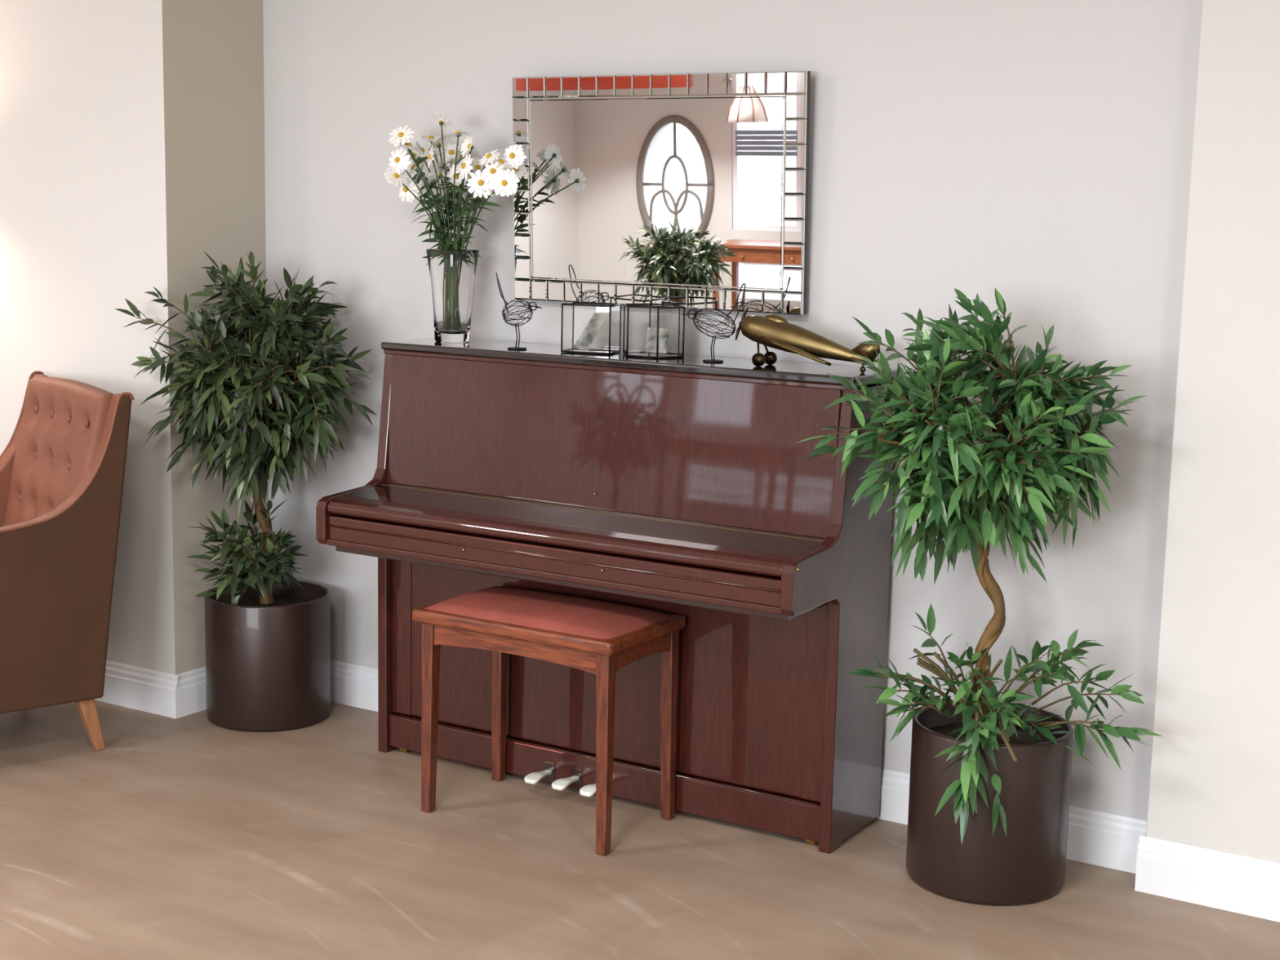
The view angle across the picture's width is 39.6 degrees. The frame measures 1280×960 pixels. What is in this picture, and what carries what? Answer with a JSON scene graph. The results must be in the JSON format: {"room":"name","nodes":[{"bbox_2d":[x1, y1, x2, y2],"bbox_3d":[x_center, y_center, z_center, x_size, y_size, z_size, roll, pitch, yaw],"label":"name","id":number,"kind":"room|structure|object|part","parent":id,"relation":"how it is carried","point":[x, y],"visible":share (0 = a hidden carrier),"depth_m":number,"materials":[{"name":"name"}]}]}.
{"room":"music room","nodes":[
{"label":"music room","id":0,"kind":"room"},
{"bbox_2d":[0,0,268,675],"bbox_3d":[-2.723,-0.776,6.413,3.422,2.650,0.539,7,10,31],"label":"wall","id":1,"kind":"structure","parent":0,"point":[132,131],"depth_m":5.46,"materials":[{"name":"grey paint"}]},
{"bbox_2d":[94,660,179,719],"bbox_3d":[-2.889,0.500,6.370,3.436,0.134,0.014,7,10,31],"label":"baseboard","id":2,"kind":"structure","parent":1,"relation":"attached to","point":[153,691],"depth_m":5.56,"materials":[{"name":"white"}]},
{"bbox_2d":[176,666,206,717],"bbox_3d":[-1.318,0.643,5.671,0.014,0.134,0.419,7,10,31],"label":"baseboard","id":3,"kind":"structure","parent":1,"relation":"attached to","point":[192,683],"depth_m":5.54,"materials":[{"name":"white"}]},
{"bbox_2d":[0,699,1279,959],"bbox_3d":[-1.817,1.297,2.167,9.990,0.100,7.260,7,10,31],"label":"floor","id":4,"kind":"structure","parent":0,"point":[190,837],"depth_m":4.26,"materials":[{"name":"brown wood"}]},
{"bbox_2d":[0,370,133,750],"bbox_3d":[-1.976,0.250,5.147,0.805,1.044,0.706,-6,11,-38],"label":"tufted armchair","id":5,"kind":"object","parent":4,"relation":"on","point":[63,462],"visible":1,"depth_m":5.04,"materials":[{"name":"brown leather"}]},
{"bbox_3d":[-2.172,0.131,5.380,0.794,0.869,0.065,-6,11,-38],"label":"arm","id":6,"kind":"part","parent":5,"relation":"part of","materials":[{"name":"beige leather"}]},
{"bbox_3d":[-1.591,0.701,5.146,0.081,0.170,0.048,-6,11,-38],"label":"leg","id":7,"kind":"part","parent":5,"relation":"part of","materials":[{"name":"brown wood"}]},
{"bbox_2d":[114,250,377,732],"bbox_3d":[-1.149,0.043,5.305,0.629,1.439,0.636,-7,12,-42],"label":"potted ficus","id":8,"kind":"object","parent":4,"relation":"on","point":[268,636],"visible":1,"depth_m":5.28,"materials":[{"name":"green plant"}]},
{"bbox_2d":[204,580,330,732],"bbox_3d":[-1.152,0.541,5.518,0.380,0.390,0.380,7,10,31],"label":"planter","id":9,"kind":"object","parent":8,"relation":"attached to","point":[268,658],"depth_m":5.36,"materials":[{"name":"brown ceramic"}]},
{"bbox_2d":[412,586,685,856],"bbox_3d":[-0.243,0.602,4.658,0.618,0.572,0.366,7,10,31],"label":"piano bench","id":10,"kind":"object","parent":4,"relation":"on","point":[599,637],"visible":1,"depth_m":4.56,"materials":[{"name":"brown wood"}]},
{"bbox_3d":[-0.548,0.622,4.675,0.038,0.514,0.038,7,10,31],"label":"leg","id":11,"kind":"part","parent":10,"relation":"part of","materials":[{"name":"brown wood"}]},
{"bbox_3d":[-0.389,0.586,4.932,0.038,0.514,0.038,7,10,31],"label":"leg","id":12,"kind":"part","parent":10,"relation":"part of","materials":[{"name":"brown wood"}]},
{"bbox_3d":[-0.238,0.360,4.620,0.618,0.034,0.366,7,10,31],"label":"seat frame","id":13,"kind":"part","parent":10,"relation":"part of","materials":[{"name":"brown wood"}]},
{"bbox_3d":[-0.088,0.675,4.396,0.038,0.514,0.038,7,10,31],"label":"leg","id":14,"kind":"part","parent":10,"relation":"part of","materials":[{"name":"brown wood"}]},
{"bbox_3d":[0.072,0.639,4.653,0.038,0.514,0.038,7,10,31],"label":"leg","id":15,"kind":"part","parent":10,"relation":"part of","materials":[{"name":"brown wood"}]},
{"bbox_2d":[315,337,897,853],"bbox_3d":[-0.123,0.272,4.761,1.472,1.198,0.563,7,10,31],"label":"upright piano","id":16,"kind":"object","parent":4,"relation":"on","point":[669,486],"visible":0.84,"depth_m":4.62,"materials":[{"name":"brown wood"}]},
{"bbox_2d":[383,112,526,342],"bbox_3d":[-0.496,-0.707,5.021,0.465,0.641,0.200,7,10,31],"label":"vase","id":17,"kind":"object","parent":16,"relation":"on","point":[452,268],"visible":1,"depth_m":5.03,"materials":[{"name":"clear glass"}]},
{"bbox_2d":[495,272,542,350],"bbox_3d":[-0.334,-0.462,4.877,0.074,0.207,0.145,-5,11,-33],"label":"bird ornament","id":18,"kind":"object","parent":16,"relation":"on","point":[529,305],"visible":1,"depth_m":4.88,"materials":[{"name":"black metal"}]},
{"bbox_2d":[560,302,621,354],"bbox_3d":[-0.132,-0.413,4.831,0.141,0.132,0.095,4,9,17],"label":"lantern box","id":19,"kind":"object","parent":16,"relation":"on","point":[586,327],"visible":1,"depth_m":4.79,"materials":[{"name":"clear glass"}]},
{"bbox_3d":[-0.117,0.487,4.811,1.396,0.522,0.022,7,10,31],"label":"panel","id":20,"kind":"part","parent":16,"relation":"part of","materials":[{"name":"brown wood"}]},
{"bbox_3d":[-0.111,-0.107,4.707,1.396,0.364,0.046,7,10,31],"label":"panel","id":21,"kind":"part","parent":16,"relation":"part of","materials":[{"name":"brown wood"}]},
{"bbox_3d":[0.015,0.240,4.981,1.390,1.138,0.040,7,10,31],"label":"frame","id":22,"kind":"part","parent":16,"relation":"part of","materials":[{"name":"brown wood"}]},
{"bbox_3d":[-0.036,-0.326,4.789,1.472,0.022,0.281,7,10,31],"label":"lid","id":23,"kind":"part","parent":16,"relation":"part of","materials":[{"name":"brown wood"}]},
{"bbox_3d":[-0.035,-0.309,4.794,1.460,0.012,0.275,7,10,31],"label":"lid moulding","id":24,"kind":"part","parent":16,"relation":"part of","materials":[{"name":"brown wood"}]},
{"bbox_2d":[622,302,684,358],"bbox_3d":[0.037,-0.400,4.760,0.181,0.136,0.140,5,10,25],"label":"lantern box","id":25,"kind":"object","parent":16,"relation":"on","point":[651,330],"visible":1,"depth_m":4.70,"materials":[{"name":"black metal"}]},
{"bbox_2d":[681,283,746,362],"bbox_3d":[0.188,-0.411,4.620,0.187,0.207,0.070,7,10,31],"label":"bird ornament","id":26,"kind":"object","parent":16,"relation":"on","point":[695,313],"visible":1,"depth_m":4.61,"materials":[{"name":"black metal"}]},
{"bbox_2d":[735,307,880,373],"bbox_3d":[0.421,-0.353,4.484,0.400,0.145,0.184,7,10,31],"label":"ornament","id":27,"kind":"object","parent":16,"relation":"on","point":[772,331],"visible":0.95,"depth_m":4.47,"materials":[{"name":"brown metal"}]},
{"bbox_2d":[791,286,1161,905],"bbox_3d":[0.808,0.279,4.151,0.857,1.410,0.607,7,10,31],"label":"potted ficus","id":28,"kind":"object","parent":4,"relation":"on","point":[990,778],"visible":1,"depth_m":4.09,"materials":[{"name":"green plant"}]},
{"bbox_2d":[906,701,1074,905],"bbox_3d":[0.842,0.773,4.300,0.380,0.390,0.380,7,10,31],"label":"planter","id":29,"kind":"object","parent":28,"relation":"attached to","point":[1028,865],"depth_m":4.15,"materials":[{"name":"brown ceramic"}]},
{"bbox_2d":[262,0,1202,821],"bbox_3d":[0.082,-0.490,4.958,2.911,2.650,0.120,7,10,31],"label":"wall","id":30,"kind":"structure","parent":0,"point":[1038,153],"depth_m":4.51,"materials":[{"name":"grey paint"}]},
{"bbox_2d":[511,71,810,315],"bbox_3d":[0.037,-0.781,4.819,0.917,0.620,0.052,7,10,31],"label":"wall mirror","id":31,"kind":"object","parent":30,"relation":"attached to","point":[687,190],"visible":0.98,"depth_m":4.79,"materials":[{"name":"grey mirror"}]},
{"bbox_3d":[0.034,-0.780,4.814,0.787,0.490,0.010,7,13,31],"label":"glass","id":32,"kind":"part","parent":31,"relation":"part of","materials":[{"name":"white mirror"}]},
{"bbox_2d":[330,659,1146,873],"bbox_3d":[0.021,0.761,5.096,2.883,0.134,0.014,7,10,31],"label":"baseboard","id":33,"kind":"structure","parent":30,"relation":"attached to","point":[1104,839],"depth_m":4.45,"materials":[{"name":"white"}]},
{"bbox_2d":[1146,0,1279,863],"bbox_3d":[2.747,-0.172,3.281,3.417,2.650,0.231,7,10,31],"label":"wall","id":34,"kind":"structure","parent":0,"point":[1215,779],"depth_m":4.04,"materials":[{"name":"grey paint"}]},
{"bbox_2d":[1134,835,1279,922],"bbox_3d":[2.650,1.085,3.375,3.431,0.134,0.014,7,10,31],"label":"baseboard","id":35,"kind":"structure","parent":34,"relation":"attached to","point":[1239,884],"depth_m":4.17,"materials":[{"name":"white"}]}
]}

